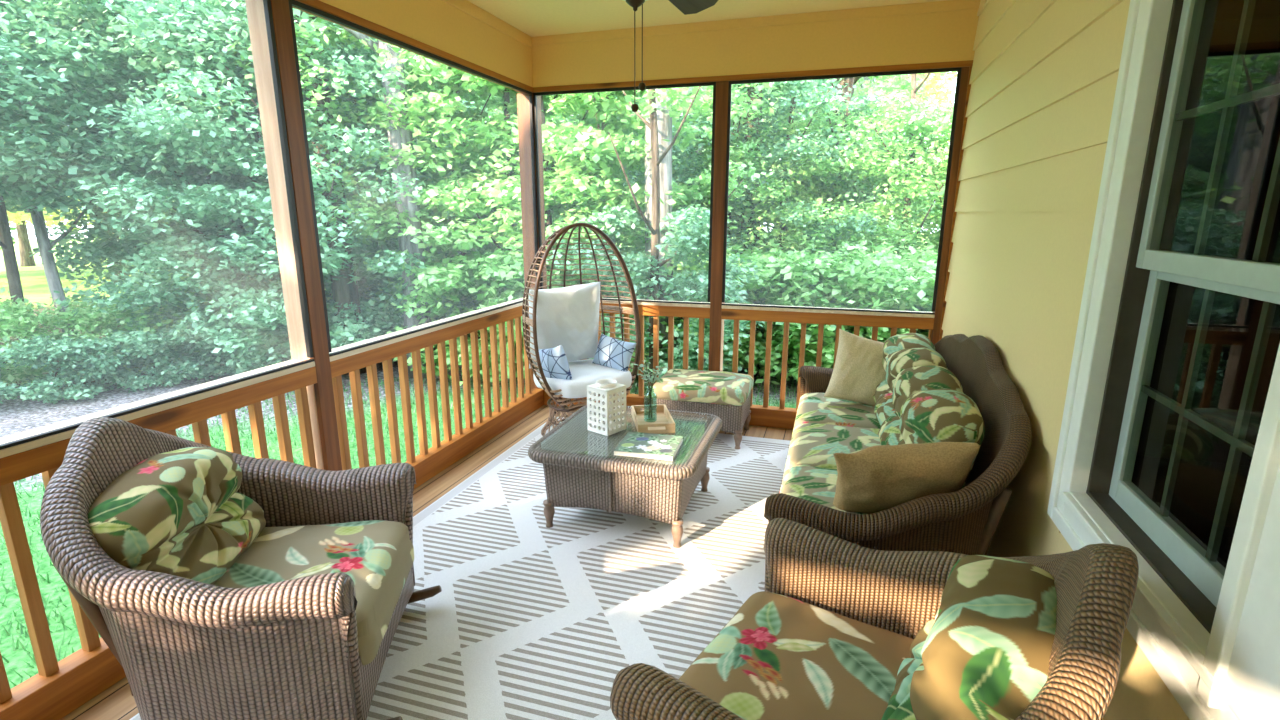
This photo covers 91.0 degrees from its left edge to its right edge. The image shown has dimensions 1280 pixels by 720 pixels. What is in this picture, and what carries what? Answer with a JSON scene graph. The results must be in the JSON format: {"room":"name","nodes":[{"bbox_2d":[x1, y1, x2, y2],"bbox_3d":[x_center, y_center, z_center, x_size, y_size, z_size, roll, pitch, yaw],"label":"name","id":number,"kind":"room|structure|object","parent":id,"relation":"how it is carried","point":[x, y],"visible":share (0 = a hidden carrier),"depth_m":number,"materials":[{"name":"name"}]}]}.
{"room":"screened porch","nodes":[
{"label":"screened porch","id":0,"kind":"room"},
{"bbox_2d":[319,0,532,86],"bbox_3d":[-1.914,-1.505,1.562,0.152,0.353,7.240,4,14,17],"label":"wall","id":1,"kind":"structure","parent":0,"point":[462,29],"depth_m":3.86,"materials":[{"name":"yellow paint"}]},
{"bbox_2d":[292,0,533,92],"bbox_3d":[-1.904,-1.310,1.583,0.106,0.035,7.200,4,14,17],"label":"trim","id":2,"kind":"structure","parent":1,"relation":"attached to","point":[317,4],"depth_m":3.41,"materials":[{"name":"brown wood"}]},
{"bbox_2d":[60,405,792,719],"bbox_3d":[-0.438,1.321,1.712,3.313,0.120,7.360,4,14,17],"label":"floor","id":3,"kind":"structure","parent":0,"point":[117,702],"depth_m":3.94,"materials":[{"name":"brown wood"}]},
{"bbox_2d":[0,360,316,719],"bbox_3d":[-1.931,0.700,2.041,0.135,0.929,2.257,4,14,17],"label":"railing","id":4,"kind":"object","parent":3,"relation":"on","point":[59,688],"visible":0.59,"depth_m":2.13,"materials":[{"name":"brown wood"}]},
{"bbox_2d":[245,0,341,470],"bbox_3d":[-1.585,-0.324,2.953,0.140,2.511,0.092,4,14,17],"label":"porch post","id":5,"kind":"object","parent":3,"relation":"on","point":[320,394],"visible":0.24,"depth_m":2.84,"materials":[{"name":"brown wood"}]},
{"bbox_2d":[0,0,313,449],"bbox_3d":[-1.879,-0.517,1.738,0.021,1.578,2.257,4,14,17],"label":"screen","id":6,"kind":"object","parent":5,"relation":"attached to","point":[267,3],"visible":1,"depth_m":2.70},
{"bbox_2d":[288,0,539,356],"bbox_3d":[-1.177,-1.035,3.943,0.021,1.578,2.301,4,14,17],"label":"screen","id":7,"kind":"object","parent":5,"relation":"attached to","point":[294,3],"visible":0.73,"depth_m":3.23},
{"bbox_2d":[329,297,543,488],"bbox_3d":[-1.230,0.182,4.245,0.135,0.929,2.301,4,14,17],"label":"railing","id":8,"kind":"object","parent":3,"relation":"on","point":[430,462],"visible":0.8,"depth_m":4.00,"materials":[{"name":"brown wood"}]},
{"bbox_2d":[129,417,790,719],"bbox_3d":[-0.064,0.961,2.954,2.498,0.010,3.808,4,14,17],"label":"rug","id":9,"kind":"object","parent":3,"relation":"on","point":[528,620],"visible":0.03,"depth_m":2.76,"materials":[{"name":"white fabric"}]},
{"bbox_2d":[40,417,441,719],"bbox_3d":[-1.250,0.649,2.122,0.950,0.986,0.935,-2,13,-8],"label":"wicker armchair","id":10,"kind":"object","parent":9,"relation":"on","point":[222,584],"visible":1,"depth_m":1.83,"materials":[{"name":"wicker"}]},
{"bbox_2d":[88,447,265,584],"bbox_3d":[-1.501,0.542,2.062,0.324,0.451,0.596,-2,13,-8],"label":"cushion","id":11,"kind":"object","parent":10,"relation":"on","point":[177,511],"depth_m":1.94,"materials":[{"name":"fabric"}]},
{"bbox_2d":[214,520,413,664],"bbox_3d":[-1.197,0.788,2.162,0.692,0.220,0.656,-2,13,-8],"label":"seat cushion","id":12,"kind":"object","parent":10,"relation":"on","point":[378,555],"depth_m":2.17,"materials":[{"name":"fabric"}]},
{"bbox_2d":[522,223,640,435],"bbox_3d":[-0.478,-0.210,4.577,0.869,1.545,0.754,-12,18,-42],"label":"egg chair","id":13,"kind":"object","parent":9,"relation":"on","point":[568,317],"visible":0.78,"depth_m":4.51,"materials":[{"name":"wicker"}]},
{"bbox_2d":[538,345,571,379],"bbox_3d":[-0.604,0.029,4.387,0.129,0.312,0.348,-12,18,-41],"label":"lumbar pillow","id":14,"kind":"object","parent":13,"relation":"on","point":[554,362],"visible":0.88,"depth_m":4.30,"materials":[{"name":"fabric"}]},
{"bbox_2d":[528,281,600,368],"bbox_3d":[-0.551,-0.255,4.615,0.560,0.620,0.265,-10,29,-26],"label":"cushion","id":15,"kind":"object","parent":13,"relation":"on","point":[568,317],"depth_m":4.50,"materials":[{"name":"white fabric"}]},
{"bbox_2d":[533,359,631,397],"bbox_3d":[-0.423,0.120,4.618,0.660,0.144,0.620,-9,16,-35],"label":"seat cushion","id":16,"kind":"object","parent":13,"relation":"on","point":[584,373],"depth_m":4.41,"materials":[{"name":"white fabric"}]},
{"bbox_2d":[592,333,636,371],"bbox_3d":[-0.195,-0.047,4.646,0.356,0.257,0.138,11,17,39],"label":"lumbar pillow","id":17,"kind":"object","parent":13,"relation":"on","point":[610,352],"visible":0.99,"depth_m":4.59,"materials":[{"name":"fabric"}]},
{"bbox_2d":[528,404,721,547],"bbox_3d":[-0.047,0.607,3.469,0.878,0.465,0.898,4,14,17],"label":"coffee table","id":18,"kind":"object","parent":9,"relation":"on","point":[581,467],"visible":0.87,"depth_m":3.15,"materials":[{"name":"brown wicker"}]},
{"bbox_2d":[587,379,625,435],"bbox_3d":[-0.179,0.246,3.394,0.150,0.271,0.150,11,17,39],"label":"lantern","id":19,"kind":"object","parent":18,"relation":"on","point":[606,388],"visible":1,"depth_m":3.35,"materials":[{"name":"white ceramic"}]},
{"bbox_2d":[614,431,682,460],"bbox_3d":[0.049,0.429,3.164,0.292,0.022,0.286,3,14,14],"label":"book","id":20,"kind":"object","parent":18,"relation":"on","point":[634,444],"visible":1,"depth_m":3.13,"materials":[{"name":"paper"}]},
{"bbox_2d":[631,404,674,433],"bbox_3d":[0.069,0.329,3.517,0.200,0.055,0.344,-2,13,-7],"label":"serving tray","id":21,"kind":"object","parent":18,"relation":"on","point":[664,422],"visible":0.95,"depth_m":3.53,"materials":[{"name":"brown wood"}]},
{"bbox_3d":[0.058,0.246,3.523,0.074,0.195,0.074,4,14,17],"label":"vase","id":22,"kind":"object","parent":21,"relation":"on","visible":0},
{"bbox_2d":[634,360,667,417],"bbox_3d":[0.063,0.172,3.502,0.176,0.315,0.185,-6,15,-26],"label":"bunch","id":23,"kind":"object","parent":22,"relation":"in","point":[656,373],"visible":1,"depth_m":3.49,"materials":[{"name":"green plant"}]},
{"bbox_2d":[652,369,753,448],"bbox_3d":[0.467,0.339,4.641,0.670,0.452,0.530,4,14,17],"label":"wicker ottoman","id":24,"kind":"object","parent":9,"relation":"on","point":[725,395],"visible":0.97,"depth_m":4.40,"materials":[{"name":"fabric"}]},
{"bbox_2d":[652,369,753,405],"bbox_3d":[0.467,0.185,4.605,0.670,0.136,0.530,4,14,17],"label":"cushion","id":25,"kind":"object","parent":24,"relation":"on","point":[678,387],"depth_m":4.42,"materials":[{"name":"fabric"}]},
{"bbox_2d":[610,518,1138,719],"bbox_3d":[0.528,0.783,1.561,0.988,0.986,0.972,9,16,33],"label":"wicker armchair","id":26,"kind":"object","parent":9,"relation":"on","point":[839,629],"visible":1,"depth_m":1.45,"materials":[{"name":"fabric"}]},
{"bbox_2d":[679,591,913,719],"bbox_3d":[0.482,0.916,1.624,0.719,0.220,0.682,9,16,33],"label":"seat cushion","id":27,"kind":"object","parent":26,"relation":"on","point":[783,655],"depth_m":1.67,"materials":[{"name":"fabric"}]},
{"bbox_2d":[881,555,1056,719],"bbox_3d":[0.745,0.702,1.390,0.336,0.451,0.620,9,16,33],"label":"cushion","id":28,"kind":"object","parent":26,"relation":"on","point":[988,651],"depth_m":1.22,"materials":[{"name":"fabric"}]},
{"bbox_2d":[764,333,1031,555],"bbox_3d":[1.208,0.381,3.189,0.912,1.037,2.263,4,14,17],"label":"wicker sofa","id":29,"kind":"object","parent":9,"relation":"on","point":[958,388],"visible":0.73,"depth_m":2.49,"materials":[{"name":"wicker"}]},
{"bbox_2d":[780,466,868,514],"bbox_3d":[0.924,0.669,2.651,0.695,0.229,0.641,4,14,17],"label":"seat cushion","id":30,"kind":"object","parent":29,"relation":"on","point":[815,484],"depth_m":2.73,"materials":[{"name":"fabric"}]},
{"bbox_2d":[783,423,880,475],"bbox_3d":[1.116,0.528,3.252,0.695,0.229,0.641,4,14,17],"label":"seat cushion","id":31,"kind":"object","parent":29,"relation":"on","point":[811,444],"depth_m":3.22,"materials":[{"name":"fabric"}]},
{"bbox_2d":[792,393,880,433],"bbox_3d":[1.307,0.386,3.854,0.695,0.229,0.641,4,14,17],"label":"seat cushion","id":32,"kind":"object","parent":29,"relation":"on","point":[813,407],"depth_m":3.71,"materials":[{"name":"fabric"}]},
{"bbox_2d":[824,328,885,405],"bbox_3d":[1.401,0.074,3.852,0.542,0.506,0.228,2,13,7],"label":"throw pillow","id":33,"kind":"object","parent":29,"relation":"on","point":[858,370],"visible":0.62,"depth_m":3.79,"materials":[{"name":"beige fabric"}]},
{"bbox_2d":[833,442,979,513],"bbox_3d":[0.983,0.460,2.386,0.535,0.406,0.274,2,13,9],"label":"throw pillow","id":34,"kind":"object","parent":29,"relation":"on","point":[873,479],"visible":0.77,"depth_m":2.26,"materials":[{"name":"fabric"}]},
{"bbox_2d":[873,333,947,424],"bbox_3d":[1.517,0.135,3.589,0.337,0.499,0.889,4,14,17],"label":"cushion","id":35,"kind":"object","parent":29,"relation":"on","point":[901,352],"depth_m":3.37,"materials":[{"name":"fabric"}]},
{"bbox_2d":[878,365,984,487],"bbox_3d":[1.260,0.324,2.785,0.337,0.499,0.889,4,14,17],"label":"cushion","id":36,"kind":"object","parent":29,"relation":"on","point":[931,405],"depth_m":2.49,"materials":[{"name":"fabric"}]},
{"bbox_2d":[517,93,546,396],"bbox_3d":[-0.870,-0.851,5.201,0.140,2.511,0.140,4,14,17],"label":"porch post","id":37,"kind":"object","parent":3,"relation":"on","point":[523,111],"visible":0.51,"depth_m":5.02,"materials":[{"name":"brown wood"}]},
{"bbox_2d":[544,298,709,406],"bbox_3d":[-0.126,-0.030,5.154,1.421,0.929,0.135,4,14,17],"label":"railing","id":38,"kind":"object","parent":3,"relation":"on","point":[655,309],"visible":0.3,"depth_m":4.98,"materials":[{"name":"brown wood"}]},
{"bbox_2d":[708,81,728,371],"bbox_3d":[0.596,-0.746,4.759,0.088,2.511,0.140,4,14,17],"label":"porch post","id":39,"kind":"object","parent":3,"relation":"on","point":[716,333],"visible":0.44,"depth_m":4.64,"materials":[{"name":"brown wood"}]},
{"bbox_2d":[533,82,715,304],"bbox_3d":[-0.141,-1.240,4.817,1.421,1.578,0.021,4,14,17],"label":"screen","id":40,"kind":"object","parent":39,"relation":"attached to","point":[713,84],"visible":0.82,"depth_m":4.73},
{"bbox_2d":[722,67,961,314],"bbox_3d":[1.328,-1.134,4.374,1.479,1.578,0.021,4,14,17],"label":"screen","id":41,"kind":"object","parent":39,"relation":"attached to","point":[957,69],"visible":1,"depth_m":4.28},
{"bbox_2d":[721,303,934,428],"bbox_3d":[1.352,0.076,4.708,1.498,0.929,0.135,4,14,17],"label":"railing","id":42,"kind":"object","parent":3,"relation":"on","point":[764,415],"visible":0.62,"depth_m":4.68,"materials":[{"name":"brown wood"}]},
{"bbox_2d":[931,67,968,344],"bbox_3d":[2.066,-0.636,4.295,0.044,2.511,0.100,4,14,17],"label":"porch post","id":43,"kind":"object","parent":3,"relation":"on","point":[965,70],"visible":0.44,"depth_m":4.15,"materials":[{"name":"brown wood"}]},
{"bbox_2d":[467,0,946,36],"bbox_3d":[-0.452,-1.601,1.074,3.213,0.060,7.240,4,14,17],"label":"ceiling","id":44,"kind":"structure","parent":0,"point":[534,18],"depth_m":4.11,"materials":[{"name":"yellow paint"}]},
{"bbox_2d":[623,0,717,111],"bbox_3d":[0.017,-1.317,2.073,1.245,0.949,1.245,4,14,17],"label":"ceiling fan","id":45,"kind":"object","parent":44,"relation":"hanging from","point":[686,7],"visible":1,"depth_m":2.49,"materials":[{"name":"brown metal"}]},
{"bbox_2d":[531,0,980,86],"bbox_3d":[0.654,-2.170,4.400,3.053,0.353,0.152,4,14,17],"label":"beam","id":46,"kind":"structure","parent":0,"point":[937,31],"depth_m":4.27,"materials":[{"name":"yellow paint"}]},
{"bbox_2d":[533,60,972,92],"bbox_3d":[0.652,-1.977,4.427,3.047,0.035,0.106,4,14,17],"label":"trim","id":47,"kind":"structure","parent":46,"relation":"attached to","point":[953,64],"depth_m":4.31,"materials":[{"name":"brown wood"}]},
{"bbox_2d":[942,0,1188,719],"bbox_3d":[1.113,-0.048,0.941,0.133,2.900,7.240,4,14,17],"label":"wall","id":48,"kind":"structure","parent":0,"point":[1044,76],"depth_m":2.39,"materials":[{"name":"yellow paint"}]},
{"bbox_2d":[939,66,971,340],"bbox_3d":[2.098,-0.651,4.282,0.020,2.547,0.100,4,14,17],"label":"trim","id":49,"kind":"structure","parent":48,"relation":"attached to","point":[970,67],"depth_m":4.14,"materials":[{"name":"brown wood"}]},
{"bbox_2d":[1047,0,1279,719],"bbox_3d":[1.160,-0.170,1.166,0.150,1.685,1.400,4,14,17],"label":"window","id":50,"kind":"structure","parent":48,"relation":"in","point":[1210,631],"depth_m":1.54,"materials":[{"name":"white paint"}]},
{"bbox_2d":[1131,0,1279,567],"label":"window","id":51,"kind":"structure","parent":0,"point":[1254,133],"depth_m":3.85,"materials":[{"name":"clear glass"}]},
{"label":"outside","id":52,"kind":"structure","parent":0,"visible":0},
{"bbox_2d":[0,233,934,688],"bbox_3d":[-4.289,-2.317,19.312,105.000,0.200,115.000,4,14,17],"label":"ground","id":53,"kind":"structure","parent":52,"point":[16,415],"depth_m":6.74,"materials":[{"name":"green plant"}]},
{"bbox_2d":[0,346,22,403],"bbox_3d":[-7.548,0.252,6.841,1.270,0.816,1.097,10,17,37],"label":"bush","id":54,"kind":"object","parent":53,"relation":"on","point":[7,390],"visible":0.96,"depth_m":7.00,"materials":[{"name":"green plant"}]},
{"bbox_2d":[0,295,88,390],"bbox_3d":[-7.789,-0.178,7.678,1.473,1.179,1.598,-4,14,-18],"label":"bush","id":55,"kind":"object","parent":53,"relation":"on","point":[8,321],"visible":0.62,"depth_m":7.59,"materials":[{"name":"green plant"}]},
{"bbox_2d":[7,64,87,266],"bbox_3d":[-24.200,-10.034,23.667,8.595,13.009,7.976,-1,13,-6],"label":"tree","id":56,"kind":"object","parent":53,"relation":"on","point":[21,227],"visible":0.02,"depth_m":24.66,"materials":[{"name":"green plant"}]},
{"bbox_2d":[0,333,136,403],"bbox_3d":[-6.737,0.102,7.483,1.097,0.816,1.270,13,18,43],"label":"bush","id":57,"kind":"object","parent":53,"relation":"on","point":[74,354],"visible":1,"depth_m":7.27,"materials":[{"name":"green plant"}]},
{"bbox_2d":[13,290,158,378],"bbox_3d":[-7.056,-0.329,8.324,1.473,1.179,1.598,5,14,22],"label":"bush","id":58,"kind":"object","parent":53,"relation":"on","point":[80,323],"visible":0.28,"depth_m":7.97,"materials":[{"name":"green plant"}]},
{"bbox_2d":[0,0,174,376],"bbox_3d":[-8.055,-2.539,7.782,4.538,5.715,4.478,-2,13,-9],"label":"tree","id":59,"kind":"object","parent":53,"relation":"on","point":[45,199],"visible":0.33,"depth_m":7.20,"materials":[{"name":"green plant"}]},
{"bbox_2d":[0,0,234,375],"bbox_3d":[-7.346,-2.518,7.712,4.478,5.723,4.538,-10,16,-36],"label":"tree","id":60,"kind":"object","parent":53,"relation":"on","point":[23,163],"visible":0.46,"depth_m":7.07,"materials":[{"name":"green plant"}]},
{"bbox_2d":[0,0,244,273],"bbox_3d":[-8.049,-2.991,9.700,4.478,5.715,4.538,1,13,4],"label":"tree","id":61,"kind":"object","parent":53,"relation":"on","point":[10,204],"visible":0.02,"depth_m":8.52,"materials":[{"name":"green plant"}]},
{"bbox_2d":[8,32,244,282],"bbox_3d":[-16.090,-8.657,17.839,7.976,13.009,8.595,-3,14,-14],"label":"tree","id":62,"kind":"object","parent":53,"relation":"on","point":[11,216],"visible":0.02,"depth_m":17.89,"materials":[{"name":"green plant"}]},
{"bbox_2d":[5,1,264,339],"bbox_3d":[-7.071,-2.817,9.417,3.738,5.507,3.834,-12,18,-42],"label":"tree","id":63,"kind":"object","parent":53,"relation":"on","point":[97,243],"visible":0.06,"depth_m":8.71,"materials":[{"name":"green plant"}]},
{"bbox_2d":[94,326,208,392],"bbox_3d":[-6.191,-0.039,8.085,1.097,0.816,1.270,-5,14,-19],"label":"bush","id":64,"kind":"object","parent":53,"relation":"on","point":[141,344],"visible":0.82,"depth_m":7.84,"materials":[{"name":"green plant"}]},
{"bbox_2d":[109,265,247,368],"bbox_3d":[-6.288,-0.616,8.813,2.062,1.522,1.900,8,15,30],"label":"bush","id":65,"kind":"object","parent":53,"relation":"on","point":[138,318],"visible":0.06,"depth_m":8.19,"materials":[{"name":"green plant"}]},
{"bbox_2d":[21,0,377,373],"bbox_3d":[-6.001,-2.678,8.832,4.269,5.507,3.926,6,14,24],"label":"tree","id":66,"kind":"object","parent":53,"relation":"on","point":[223,222],"visible":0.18,"depth_m":7.75,"materials":[{"name":"green plant"}]},
{"bbox_2d":[175,304,289,380],"bbox_3d":[-5.378,-0.266,8.611,1.416,1.053,1.639,3,14,14],"label":"bush","id":67,"kind":"object","parent":53,"relation":"on","point":[217,371],"visible":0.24,"depth_m":8.24,"materials":[{"name":"green plant"}]},
{"bbox_2d":[67,0,399,356],"bbox_3d":[-5.075,-2.579,8.414,3.834,5.507,3.738,-2,13,-9],"label":"tree","id":68,"kind":"object","parent":53,"relation":"on","point":[139,31],"visible":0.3,"depth_m":7.49,"materials":[{"name":"green plant"}]},
{"bbox_2d":[80,0,450,369],"bbox_3d":[-4.450,-2.436,7.810,3.926,5.507,4.269,-3,14,-13],"label":"tree","id":69,"kind":"object","parent":53,"relation":"on","point":[184,125],"visible":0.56,"depth_m":7.07,"materials":[{"name":"green plant"}]},
{"bbox_2d":[164,11,408,374],"bbox_3d":[-3.908,-6.246,7.633,3.400,13.009,3.402,5,14,21],"label":"tree","id":70,"kind":"object","parent":53,"relation":"on","point":[343,293],"visible":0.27,"depth_m":8.01,"materials":[{"name":"green plant"}]},
{"bbox_2d":[249,299,345,363],"bbox_3d":[-4.491,-0.322,8.852,1.639,1.053,1.416,4,14,18],"label":"bush","id":71,"kind":"object","parent":53,"relation":"on","point":[330,300],"visible":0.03,"depth_m":8.48,"materials":[{"name":"green plant"}]},
{"bbox_2d":[223,40,481,301],"bbox_3d":[-4.304,-2.997,10.196,3.738,5.507,3.834,-1,13,-5],"label":"tree","id":72,"kind":"object","parent":53,"relation":"on","point":[370,176],"visible":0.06,"depth_m":9.29,"materials":[{"name":"green plant"}]},
{"bbox_2d":[245,19,500,378],"bbox_3d":[-3.576,-6.122,7.099,3.445,13.005,2.976,-6,15,-25],"label":"tree","id":73,"kind":"object","parent":53,"relation":"on","point":[395,126],"visible":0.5,"depth_m":7.78,"materials":[{"name":"green plant"}]},
{"bbox_2d":[360,297,403,362],"bbox_3d":[-3.815,-0.459,9.435,1.416,1.053,1.639,2,13,7],"label":"bush","id":74,"kind":"object","parent":53,"relation":"on","point":[374,305],"visible":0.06,"depth_m":8.92,"materials":[{"name":"green plant"}]},
{"bbox_2d":[360,256,450,326],"bbox_3d":[-3.754,-0.928,10.152,1.900,1.522,2.062,2,13,7],"label":"bush","id":75,"kind":"object","parent":53,"relation":"on","point":[378,292],"visible":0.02,"depth_m":9.45,"materials":[{"name":"green plant"}]},
{"bbox_2d":[321,49,556,334],"bbox_3d":[-2.732,-2.455,9.096,3.571,4.957,3.437,8,16,32],"label":"tree","id":76,"kind":"object","parent":53,"relation":"on","point":[490,147],"visible":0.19,"depth_m":8.35,"materials":[{"name":"green plant"}]},
{"bbox_2d":[431,283,498,367],"bbox_3d":[-2.018,-0.454,9.053,1.947,1.251,1.682,-7,15,-29],"label":"bush","id":77,"kind":"object","parent":53,"relation":"on","point":[469,304],"visible":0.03,"depth_m":8.58,"materials":[{"name":"green plant"}]},
{"bbox_2d":[386,242,562,385],"bbox_3d":[-2.093,-0.605,8.172,2.449,1.807,2.257,1,13,3],"label":"bush","id":78,"kind":"object","parent":53,"relation":"on","point":[449,277],"visible":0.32,"depth_m":7.72,"materials":[{"name":"green plant"}]},
{"bbox_2d":[416,90,558,257],"bbox_3d":[-4.401,-7.600,14.804,5.209,12.355,5.325,1,13,4],"label":"tree","id":79,"kind":"object","parent":53,"relation":"on","point":[489,109],"visible":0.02,"depth_m":14.67,"materials":[{"name":"green plant"}]},
{"bbox_2d":[358,55,629,331],"bbox_3d":[-1.805,-2.290,8.396,3.571,4.957,3.437,-1,13,-3],"label":"tree","id":80,"kind":"object","parent":53,"relation":"on","point":[433,108],"visible":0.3,"depth_m":7.69,"materials":[{"name":"green plant"}]},
{"bbox_2d":[447,92,602,250],"bbox_3d":[-2.670,-7.476,14.285,5.325,12.355,5.209,2,13,10],"label":"tree","id":81,"kind":"object","parent":53,"relation":"on","point":[495,110],"visible":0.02,"depth_m":13.87,"materials":[{"name":"green plant"}]},
{"bbox_2d":[450,245,614,377],"bbox_3d":[-1.282,-0.649,8.364,2.449,1.807,2.257,-13,18,-43],"label":"bush","id":82,"kind":"object","parent":53,"relation":"on","point":[486,274],"visible":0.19,"depth_m":7.71,"materials":[{"name":"green plant"}]},
{"bbox_2d":[404,66,679,341],"bbox_3d":[-1.155,-2.319,8.525,3.571,4.957,3.437,8,15,30],"label":"tree","id":83,"kind":"object","parent":53,"relation":"on","point":[502,195],"visible":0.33,"depth_m":7.59,"materials":[{"name":"green plant"}]},
{"bbox_2d":[483,86,712,335],"bbox_3d":[-0.643,-2.397,8.856,3.437,4.957,3.571,1,13,5],"label":"tree","id":84,"kind":"object","parent":53,"relation":"on","point":[598,126],"visible":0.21,"depth_m":7.84,"materials":[{"name":"green plant"}]},
{"bbox_2d":[517,97,693,257],"bbox_3d":[-0.775,-7.834,15.812,5.209,12.355,5.325,10,16,36],"label":"tree","id":85,"kind":"object","parent":53,"relation":"on","point":[555,115],"visible":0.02,"depth_m":16.57,"materials":[{"name":"green plant"}]},
{"bbox_2d":[547,243,692,373],"bbox_3d":[-0.254,-0.682,8.509,2.257,1.807,2.449,3,14,14],"label":"bush","id":86,"kind":"object","parent":53,"relation":"on","point":[629,250],"visible":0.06,"depth_m":7.85,"materials":[{"name":"green plant"}]},
{"bbox_2d":[546,86,766,395],"bbox_3d":[0.360,-1.939,6.912,2.250,4.957,2.614,12,17,40],"label":"tree","id":87,"kind":"object","parent":53,"relation":"on","point":[693,228],"visible":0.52,"depth_m":6.99,"materials":[{"name":"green plant"}]},
{"bbox_2d":[566,82,786,385],"bbox_3d":[0.689,-5.590,7.051,3.149,12.012,3.028,8,15,29],"label":"tree","id":88,"kind":"object","parent":53,"relation":"on","point":[665,97],"visible":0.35,"depth_m":7.45,"materials":[{"name":"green plant"}]},
{"bbox_2d":[597,86,781,336],"bbox_3d":[0.696,-2.776,10.476,3.534,4.957,3.842,-1,13,-3],"label":"tree","id":89,"kind":"object","parent":53,"relation":"on","point":[690,151],"visible":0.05,"depth_m":9.42,"materials":[{"name":"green plant"}]},
{"bbox_2d":[621,241,781,373],"bbox_3d":[0.637,-0.653,8.389,2.257,1.807,2.449,-4,14,-17],"label":"bush","id":90,"kind":"object","parent":53,"relation":"on","point":[757,335],"visible":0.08,"depth_m":7.87,"materials":[{"name":"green plant"}]},
{"bbox_2d":[617,84,788,252],"bbox_3d":[1.304,-7.555,14.640,5.254,12.351,5.614,-1,13,-5],"label":"tree","id":91,"kind":"object","parent":53,"relation":"on","point":[699,148],"visible":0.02,"depth_m":15.04,"materials":[{"name":"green plant"}]},
{"bbox_2d":[674,83,808,253],"bbox_3d":[2.119,-6.600,9.160,3.402,13.009,3.400,-2,13,-7],"label":"tree","id":92,"kind":"object","parent":53,"relation":"on","point":[747,212],"visible":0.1,"depth_m":9.65,"materials":[{"name":"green plant"}]},
{"bbox_2d":[636,85,847,324],"bbox_3d":[1.526,-2.717,10.229,3.697,4.957,3.706,-1,13,-5],"label":"tree","id":93,"kind":"object","parent":53,"relation":"on","point":[734,156],"visible":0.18,"depth_m":9.17,"materials":[{"name":"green plant"}]},
{"bbox_2d":[680,240,852,383],"bbox_3d":[1.624,-0.629,8.292,2.449,1.807,2.257,2,13,10],"label":"bush","id":94,"kind":"object","parent":53,"relation":"on","point":[762,261],"visible":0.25,"depth_m":7.83,"materials":[{"name":"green plant"}]},
{"bbox_2d":[674,78,911,329],"bbox_3d":[2.116,-2.616,9.802,3.842,4.957,3.534,9,16,32],"label":"tree","id":95,"kind":"object","parent":53,"relation":"on","point":[793,89],"visible":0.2,"depth_m":8.84,"materials":[{"name":"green plant"}]},
{"bbox_2d":[731,76,897,256],"bbox_3d":[3.800,-7.750,15.475,5.209,12.355,5.325,9,16,32],"label":"tree","id":96,"kind":"object","parent":53,"relation":"on","point":[882,76],"visible":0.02,"depth_m":15.42,"materials":[{"name":"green plant"}]},
{"bbox_2d":[731,77,944,333],"bbox_3d":[3.153,-2.569,9.604,3.697,4.957,3.706,10,17,37],"label":"tree","id":97,"kind":"object","parent":53,"relation":"on","point":[814,127],"visible":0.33,"depth_m":8.70,"materials":[{"name":"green plant"}]},
{"bbox_2d":[745,246,930,379],"bbox_3d":[2.428,-0.588,8.117,2.449,1.807,2.257,-3,14,-12],"label":"bush","id":98,"kind":"object","parent":53,"relation":"on","point":[785,298],"visible":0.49,"depth_m":7.57,"materials":[{"name":"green plant"}]},
{"bbox_2d":[762,75,926,286],"bbox_3d":[3.044,-6.540,8.911,3.400,13.009,3.402,3,14,14],"label":"tree","id":99,"kind":"object","parent":53,"relation":"on","point":[906,85],"visible":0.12,"depth_m":9.65,"materials":[{"name":"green plant"}]},
{"bbox_2d":[780,76,927,264],"bbox_3d":[3.634,-7.012,10.913,3.445,13.005,2.976,7,15,26],"label":"tree","id":100,"kind":"object","parent":53,"relation":"on","point":[863,85],"visible":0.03,"depth_m":10.82,"materials":[{"name":"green plant"}]},
{"bbox_2d":[761,72,952,268],"bbox_3d":[5.495,-7.820,15.779,5.209,12.355,5.325,-5,14,-19],"label":"tree","id":101,"kind":"object","parent":53,"relation":"on","point":[942,74],"visible":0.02,"depth_m":14.97,"materials":[{"name":"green plant"}]},
{"bbox_2d":[770,73,953,335],"bbox_3d":[3.748,-2.470,9.187,3.706,4.957,3.697,-7,15,-26],"label":"tree","id":102,"kind":"object","parent":53,"relation":"on","point":[913,143],"visible":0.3,"depth_m":8.63,"materials":[{"name":"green plant"}]},
{"bbox_2d":[770,83,954,241],"bbox_3d":[9.364,-10.724,26.729,8.386,13.009,8.477,11,17,39],"label":"tree","id":103,"kind":"object","parent":53,"relation":"on","point":[945,86],"visible":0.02,"depth_m":25.68,"materials":[{"name":"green plant"}]},
{"bbox_2d":[828,243,937,365],"bbox_3d":[3.412,-0.517,7.820,2.257,1.807,2.449,7,15,28],"label":"bush","id":104,"kind":"object","parent":53,"relation":"on","point":[906,284],"visible":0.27,"depth_m":7.45,"materials":[{"name":"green plant"}]},
{"bbox_2d":[825,97,953,287],"bbox_3d":[4.707,-2.469,9.184,3.706,4.957,3.697,6,15,25],"label":"tree","id":105,"kind":"object","parent":53,"relation":"on","point":[945,115],"visible":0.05,"depth_m":8.73,"materials":[{"name":"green plant"}]},
{"bbox_2d":[877,72,956,228],"bbox_3d":[11.115,-9.371,20.983,8.595,13.009,7.976,-12,18,-42],"label":"tree","id":106,"kind":"object","parent":53,"relation":"on","point":[932,82],"visible":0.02,"depth_m":21.80,"materials":[{"name":"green plant"}]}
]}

